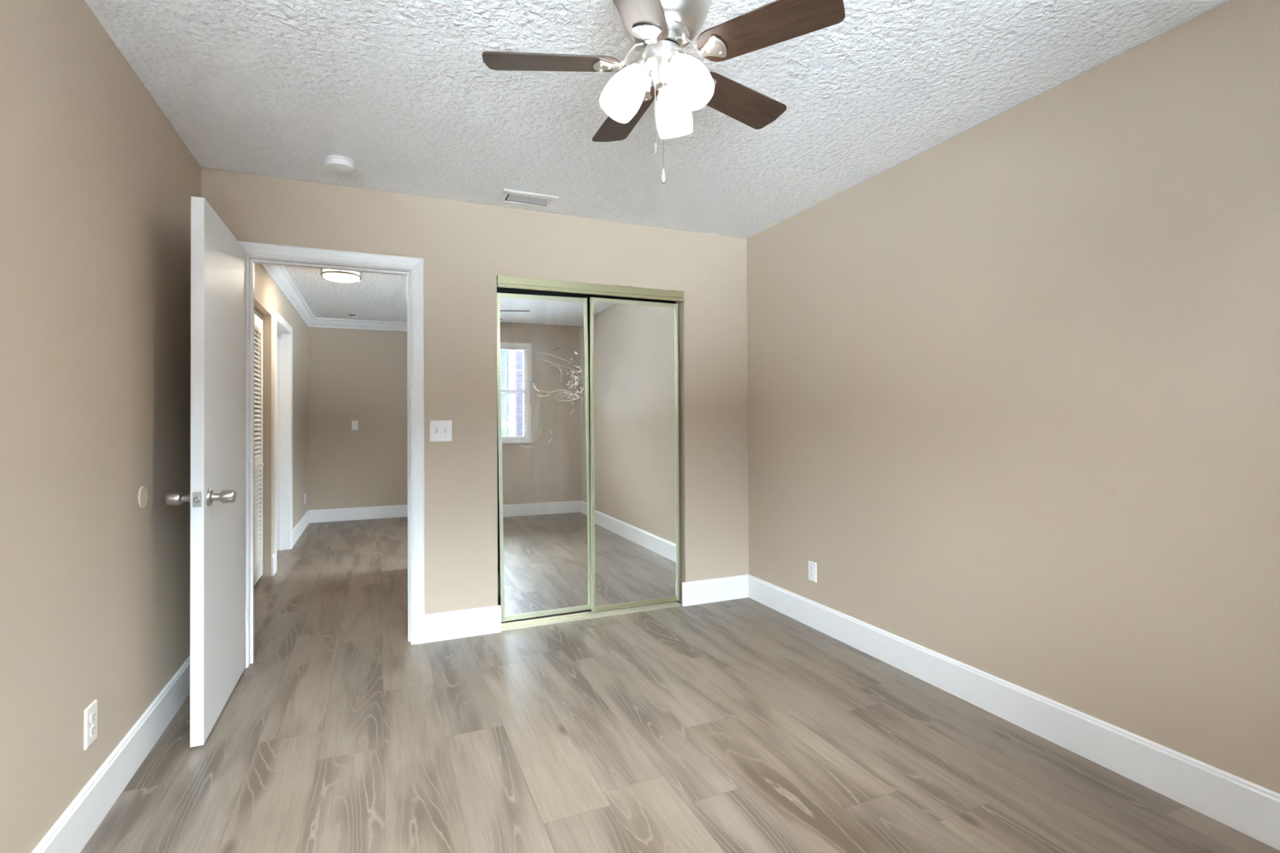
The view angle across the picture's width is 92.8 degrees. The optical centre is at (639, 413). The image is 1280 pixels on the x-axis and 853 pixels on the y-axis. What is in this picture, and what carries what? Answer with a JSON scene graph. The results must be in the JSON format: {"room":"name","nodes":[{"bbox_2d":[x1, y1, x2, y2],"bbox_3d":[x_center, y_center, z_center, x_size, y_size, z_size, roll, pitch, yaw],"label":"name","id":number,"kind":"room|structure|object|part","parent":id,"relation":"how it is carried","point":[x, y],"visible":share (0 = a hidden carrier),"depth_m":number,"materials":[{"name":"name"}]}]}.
{"room":"empty bedroom","nodes":[
{"label":"empty bedroom","id":0,"kind":"room"},
{"bbox_2d":[0,0,307,852],"bbox_3d":[-2.266,0.031,3.155,0.135,2.440,8.880,0,-1,-23],"label":"wall","id":1,"kind":"structure","parent":0,"point":[97,184],"depth_m":1.80,"materials":[{"name":"beige paint"}]},
{"bbox_2d":[84,699,97,750],"bbox_3d":[-1.625,0.920,1.807,0.009,0.117,0.079,0,-1,-23],"label":"wall outlet","id":2,"kind":"object","parent":1,"relation":"attached to","point":[91,712],"visible":1,"depth_m":1.79,"materials":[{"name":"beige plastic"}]},
{"bbox_2d":[89,711,95,723],"bbox_3d":[-1.622,0.901,1.809,0.003,0.027,0.033,0,-1,-23],"label":"receptacle","id":3,"kind":"object","parent":2,"relation":"attached to","point":[92,714],"depth_m":1.80,"materials":[{"name":"white plastic"}]},
{"bbox_2d":[89,724,95,736],"bbox_3d":[-1.622,0.940,1.808,0.003,0.027,0.033,0,-1,-23],"label":"receptacle","id":4,"kind":"object","parent":2,"relation":"attached to","point":[92,727],"depth_m":1.80,"materials":[{"name":"white plastic"}]},
{"bbox_2d":[31,655,190,852],"bbox_3d":[-1.310,1.151,1.082,0.014,0.151,4.020,0,-1,-23],"label":"baseboard","id":5,"kind":"structure","parent":1,"relation":"attached to","point":[73,830],"depth_m":1.94,"materials":[{"name":"white paint"}]},
{"bbox_2d":[137,486,147,508],"bbox_3d":[-1.797,0.302,2.205,0.006,0.079,0.079,0,-1,-23],"label":"bumper cover","id":6,"kind":"object","parent":1,"relation":"attached to","point":[142,494],"visible":1,"depth_m":2.20,"materials":[{"name":"beige rubber"}]},
{"bbox_2d":[253,307,263,585],"bbox_3d":[-2.774,0.233,4.377,0.061,2.022,0.822,0,-1,-23],"label":"door","id":7,"kind":"structure","parent":1,"relation":"in","point":[258,458],"depth_m":4.63,"materials":[{"name":"white paint"}]},
{"bbox_2d":[271,553,275,576],"bbox_3d":[-2.899,1.195,4.824,0.014,0.151,0.112,0,-1,-23],"label":"baseboard","id":8,"kind":"structure","parent":1,"relation":"attached to","point":[273,557],"depth_m":4.80,"materials":[{"name":"white paint"}]},
{"bbox_2d":[273,310,292,572],"bbox_3d":[-3.200,0.224,5.337,0.168,2.107,1.014,0,-1,-23],"label":"door frame","id":9,"kind":"structure","parent":1,"relation":"attached to","point":[282,331],"depth_m":5.74,"materials":[{"name":"white paint"}]},
{"bbox_2d":[261,263,315,326],"bbox_3d":[-3.021,-1.113,5.185,0.082,0.104,4.580,0,-1,-23],"label":"crown molding","id":10,"kind":"structure","parent":1,"relation":"attached to","point":[277,273],"depth_m":5.46,"materials":[{"name":"white paint"}]},
{"bbox_2d":[292,510,309,547],"bbox_3d":[-3.635,1.216,6.539,0.014,0.151,1.528,0,-1,-23],"label":"baseboard","id":11,"kind":"structure","parent":1,"relation":"attached to","point":[298,530],"depth_m":6.41,"materials":[{"name":"white paint"}]},
{"bbox_2d":[165,195,248,746],"bbox_3d":[-1.794,0.215,2.617,0.215,2.034,0.802,0,-1,-23],"label":"door","id":12,"kind":"structure","parent":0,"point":[219,450],"depth_m":2.42,"materials":[{"name":"white paint"}]},
{"bbox_3d":[-1.740,0.319,2.284,0.052,0.052,0.052,0,-1,-23],"label":"knob","id":13,"kind":"part","parent":12,"relation":"part of","materials":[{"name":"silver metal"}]},
{"bbox_3d":[-1.640,0.319,2.258,0.028,0.056,0.002,0,-1,-23],"label":"latch plate","id":14,"kind":"part","parent":12,"relation":"part of","materials":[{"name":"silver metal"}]},
{"bbox_3d":[-1.590,0.319,2.349,0.052,0.052,0.052,0,-1,-23],"label":"knob","id":15,"kind":"part","parent":12,"relation":"part of","materials":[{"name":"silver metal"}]},
{"bbox_2d":[307,326,407,510],"bbox_3d":[-2.224,0.078,8.070,4.550,2.440,0.120,0,-1,-23],"label":"wall","id":16,"kind":"structure","parent":0,"point":[360,375],"depth_m":7.47,"materials":[{"name":"beige paint"}]},
{"bbox_2d":[351,420,358,430],"bbox_3d":[-3.483,0.143,7.452,0.071,0.115,0.021,0,-1,-23],"label":"light switch","id":17,"kind":"object","parent":16,"relation":"attached to","point":[354,423],"visible":1,"depth_m":7.46,"materials":[{"name":"white plastic"}]},
{"bbox_2d":[308,504,407,523],"bbox_3d":[-2.078,1.221,8.046,4.065,0.151,0.014,0,-1,-23],"label":"baseboard","id":18,"kind":"structure","parent":16,"relation":"attached to","point":[390,511],"depth_m":7.45,"materials":[{"name":"white paint"}]},
{"bbox_2d":[308,317,407,331],"bbox_3d":[-2.078,-1.091,8.037,4.065,0.104,0.082,0,-1,-23],"label":"crown molding","id":19,"kind":"structure","parent":16,"relation":"attached to","point":[317,322],"depth_m":7.45,"materials":[{"name":"white paint"}]},
{"bbox_2d":[200,167,748,614],"bbox_3d":[-0.714,0.027,3.604,3.342,2.440,0.120,0,-1,-23],"label":"wall","id":20,"kind":"structure","parent":0,"point":[464,246],"depth_m":3.47,"materials":[{"name":"beige paint"}]},
{"bbox_2d":[238,240,424,668],"bbox_3d":[-1.613,0.200,3.216,0.892,2.097,0.156,0,-1,-23],"label":"door frame","id":21,"kind":"structure","parent":20,"relation":"attached to","point":[412,268],"depth_m":3.29,"materials":[{"name":"white paint"}]},
{"bbox_2d":[429,420,452,441],"bbox_3d":[-1.097,0.095,3.362,0.119,0.118,0.020,0,-1,-23],"label":"light switch","id":22,"kind":"object","parent":20,"relation":"attached to","point":[439,430],"visible":1,"depth_m":3.37,"materials":[{"name":"white plastic"}]},
{"bbox_2d":[424,604,501,643],"bbox_3d":[-0.985,1.171,3.401,0.415,0.151,0.014,0,-1,-23],"label":"baseboard","id":23,"kind":"structure","parent":20,"relation":"attached to","point":[448,625],"depth_m":3.39,"materials":[{"name":"white paint"}]},
{"bbox_2d":[497,275,684,302],"bbox_3d":[-0.284,-0.762,3.787,1.206,0.066,0.115,0,-1,-23],"label":"header track","id":24,"kind":"object","parent":20,"relation":"attached to","point":[508,282],"visible":0.93,"depth_m":3.71,"materials":[{"name":"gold metal"}]},
{"bbox_2d":[681,574,748,606],"bbox_3d":[0.502,1.169,4.039,0.498,0.151,0.014,0,-1,-23],"label":"baseboard","id":25,"kind":"structure","parent":20,"relation":"attached to","point":[724,588],"depth_m":4.03,"materials":[{"name":"white paint"}]},
{"bbox_2d":[497,287,666,573],"bbox_3d":[0.051,0.034,4.748,2.990,2.440,0.120,0,-1,-23],"label":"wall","id":26,"kind":"structure","parent":0,"point":[500,290],"depth_m":4.45,"materials":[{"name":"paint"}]},
{"bbox_2d":[497,573,500,595],"bbox_3d":[-0.536,1.179,4.409,1.630,0.150,0.015,0,-1,-23],"label":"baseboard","id":27,"kind":"structure","parent":26,"relation":"attached to","point":[499,591],"depth_m":4.21,"materials":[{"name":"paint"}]},
{"bbox_2d":[84,0,1228,322],"bbox_3d":[-0.446,-1.240,4.050,4.650,0.100,9.100,0,-1,-23],"label":"ceiling","id":28,"kind":"structure","parent":0,"point":[404,91],"depth_m":2.29,"materials":[{"name":"white paint"}]},
{"bbox_2d":[324,155,355,173],"bbox_3d":[-1.418,-1.176,2.886,0.128,0.040,0.128,0,-1,-23],"label":"smoke detector","id":29,"kind":"object","parent":28,"relation":"attached to","point":[337,163],"visible":1,"depth_m":2.85,"materials":[{"name":"white plastic"}]},
{"bbox_3d":[-1.418,-1.191,2.886,0.128,0.010,0.128,0,-1,-23],"label":"plate","id":30,"kind":"part","parent":29,"relation":"part of","materials":[{"name":"white plastic"}]},
{"bbox_2d":[320,268,361,282],"bbox_3d":[-2.428,-1.124,4.960,0.302,0.094,0.302,0,-1,-23],"label":"flush light","id":31,"kind":"object","parent":28,"relation":"attached to","point":[339,276],"visible":0.76,"depth_m":4.88,"materials":[{"name":"white glass"}]},
{"bbox_2d":[347,313,357,318],"bbox_3d":[-3.325,-1.127,7.057,0.110,0.037,0.110,0,-1,-23],"label":"smoke detector","id":32,"kind":"object","parent":28,"relation":"attached to","point":[351,315],"visible":1,"depth_m":7.03,"materials":[{"name":"white plastic"}]},
{"bbox_2d":[496,188,559,209],"bbox_3d":[-0.626,-1.182,3.397,0.306,0.026,0.206,0,-1,-23],"label":"ceiling vent","id":33,"kind":"object","parent":28,"relation":"in","point":[507,196],"visible":1,"depth_m":3.38,"materials":[{"name":"white plastic"}]},
{"bbox_2d":[481,0,844,183],"bbox_3d":[0.054,-0.924,1.753,0.966,0.582,0.936,0,-1,-23],"label":"ceiling fan","id":34,"kind":"object","parent":28,"relation":"hanging from","point":[660,29],"visible":1,"depth_m":1.67,"materials":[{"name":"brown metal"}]},
{"bbox_3d":[-0.246,-0.982,1.706,0.382,0.006,0.131,0,11,-3],"label":"blade","id":35,"kind":"part","parent":34,"relation":"part of","materials":[{"name":"brown wood"}]},
{"bbox_3d":[-0.047,-0.897,1.703,0.133,0.154,0.109,0,-1,-23],"label":"lamp shade","id":36,"kind":"part","parent":34,"relation":"part of","materials":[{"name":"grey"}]},
{"bbox_3d":[-0.049,-0.980,2.011,0.131,0.006,0.382,-13,4,-21],"label":"blade","id":37,"kind":"part","parent":34,"relation":"part of","materials":[{"name":"brown wood"}]},
{"bbox_3d":[-0.032,-1.004,1.718,0.090,0.066,0.034,0,-1,-3],"label":"bracket arm","id":38,"kind":"part","parent":34,"relation":"part of","materials":[{"name":"silver metal"}]},
{"bbox_2d":[631,57,649,77],"bbox_3d":[0.005,-0.973,1.714,0.062,0.057,0.055,0,-1,-23],"label":"socket","id":39,"kind":"object","parent":34,"relation":"attached to","point":[641,66],"depth_m":1.69,"materials":[{"name":"silver metal"}]},
{"bbox_3d":[-0.017,-0.985,1.424,0.131,0.006,0.382,12,3,15],"label":"blade","id":40,"kind":"part","parent":34,"relation":"part of","materials":[{"name":"brown wood"}]},
{"bbox_3d":[0.028,-1.004,1.811,0.034,0.066,0.090,0,-1,-21],"label":"bracket arm","id":41,"kind":"part","parent":34,"relation":"part of","materials":[{"name":"silver metal"}]},
{"bbox_3d":[0.038,-1.006,1.631,0.034,0.066,0.090,0,-1,15],"label":"bracket arm","id":42,"kind":"part","parent":34,"relation":"part of","materials":[{"name":"silver metal"}]},
{"bbox_3d":[0.045,-0.876,1.670,0.008,0.281,0.030,0,-1,17],"label":"pull chain","id":43,"kind":"part","parent":34,"relation":"part of","materials":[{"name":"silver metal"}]},
{"bbox_3d":[0.064,-0.814,1.690,0.008,0.287,0.019,0,-1,6],"label":"pull chain","id":44,"kind":"part","parent":34,"relation":"part of","materials":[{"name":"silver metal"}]},
{"bbox_3d":[0.103,-0.897,1.829,0.122,0.154,0.123,0,-1,-23],"label":"lamp shade","id":45,"kind":"part","parent":34,"relation":"part of","materials":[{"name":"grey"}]},
{"bbox_2d":[667,49,684,67],"bbox_3d":[0.102,-0.974,1.678,0.055,0.057,0.062,0,-1,-23],"label":"socket","id":46,"kind":"object","parent":34,"relation":"attached to","point":[673,55],"depth_m":1.65,"materials":[{"name":"silver metal"}]},
{"bbox_3d":[0.136,-0.899,1.637,0.110,0.154,0.132,0,-1,-23],"label":"lamp shade","id":47,"kind":"part","parent":34,"relation":"part of","materials":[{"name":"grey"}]},
{"bbox_3d":[0.142,-1.006,1.671,0.090,0.066,0.034,-1,-1,33],"label":"bracket arm","id":48,"kind":"part","parent":34,"relation":"part of","materials":[{"name":"silver metal"}]},
{"bbox_3d":[0.302,-0.983,1.917,0.382,0.006,0.131,0,-13,-39],"label":"blade","id":49,"kind":"part","parent":34,"relation":"part of","materials":[{"name":"brown wood"}]},
{"bbox_3d":[0.322,-0.986,1.555,0.382,0.006,0.131,-1,-13,33],"label":"blade","id":50,"kind":"part","parent":34,"relation":"part of","materials":[{"name":"brown wood"}]},
{"bbox_2d":[666,300,675,303],"bbox_3d":[0.387,0.029,4.484,0.120,2.440,0.630,0,-1,-23],"label":"wall","id":51,"kind":"structure","parent":0,"point":[667,301],"depth_m":4.68,"materials":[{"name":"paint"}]},
{"bbox_2d":[80,516,1279,852],"bbox_3d":[-0.431,1.300,4.026,4.650,0.100,9.100,0,-1,-23],"label":"floor","id":52,"kind":"structure","parent":0,"point":[740,725],"depth_m":2.22,"materials":[{"name":"grey wood"}]},
{"bbox_2d":[501,600,681,631],"bbox_3d":[-0.284,1.240,3.768,1.158,0.013,0.100,0,-1,-23],"label":"floor track","id":53,"kind":"object","parent":52,"relation":"on","point":[588,615],"visible":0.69,"depth_m":3.73,"materials":[{"name":"gold metal"}]},
{"bbox_2d":[497,292,591,622],"bbox_3d":[-0.573,0.251,3.686,0.560,1.930,0.024,-1,0,-22],"label":"mirror door","id":54,"kind":"structure","parent":53,"relation":"on","point":[543,407],"depth_m":3.68,"materials":[{"name":"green metal"}]},
{"bbox_3d":[-0.590,-0.701,3.692,0.516,0.026,0.018,-1,0,-22],"label":"rail","id":55,"kind":"part","parent":54,"relation":"part of","materials":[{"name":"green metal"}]},
{"bbox_3d":[-0.558,1.201,3.683,0.516,0.030,0.018,-1,0,-22],"label":"rail","id":56,"kind":"part","parent":54,"relation":"part of","materials":[{"name":"green metal"}]},
{"bbox_2d":[589,297,679,612],"bbox_3d":[-0.025,0.250,3.877,0.602,1.938,0.024,0,-1,-23],"label":"mirror door","id":57,"kind":"structure","parent":53,"relation":"on","point":[634,435],"depth_m":3.87,"materials":[{"name":"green metal"}]},
{"bbox_3d":[-0.032,-0.706,3.888,0.558,0.026,0.018,0,-1,-23],"label":"rail","id":58,"kind":"part","parent":57,"relation":"part of","materials":[{"name":"green metal"}]},
{"bbox_3d":[-0.021,1.204,3.870,0.558,0.030,0.018,0,-1,-23],"label":"rail","id":59,"kind":"part","parent":57,"relation":"part of","materials":[{"name":"green metal"}]},
{"bbox_2d":[746,0,1279,794],"bbox_3d":[1.614,0.002,2.263,0.121,2.440,4.180,0,-1,-23],"label":"wall","id":60,"kind":"structure","parent":0,"point":[1013,384],"depth_m":2.22,"materials":[{"name":"beige paint"}]},
{"bbox_2d":[808,560,817,582],"bbox_3d":[0.998,0.917,3.539,0.009,0.114,0.071,0,-1,-23],"label":"wall outlet","id":61,"kind":"object","parent":60,"relation":"attached to","point":[811,566],"visible":1,"depth_m":3.53,"materials":[{"name":"white plastic"}]},
{"bbox_2d":[747,574,1279,850],"bbox_3d":[1.527,1.147,2.300,0.014,0.151,4.020,0,-1,-23],"label":"baseboard","id":62,"kind":"structure","parent":60,"relation":"attached to","point":[1249,808],"depth_m":2.21,"materials":[{"name":"white paint"}]}
]}

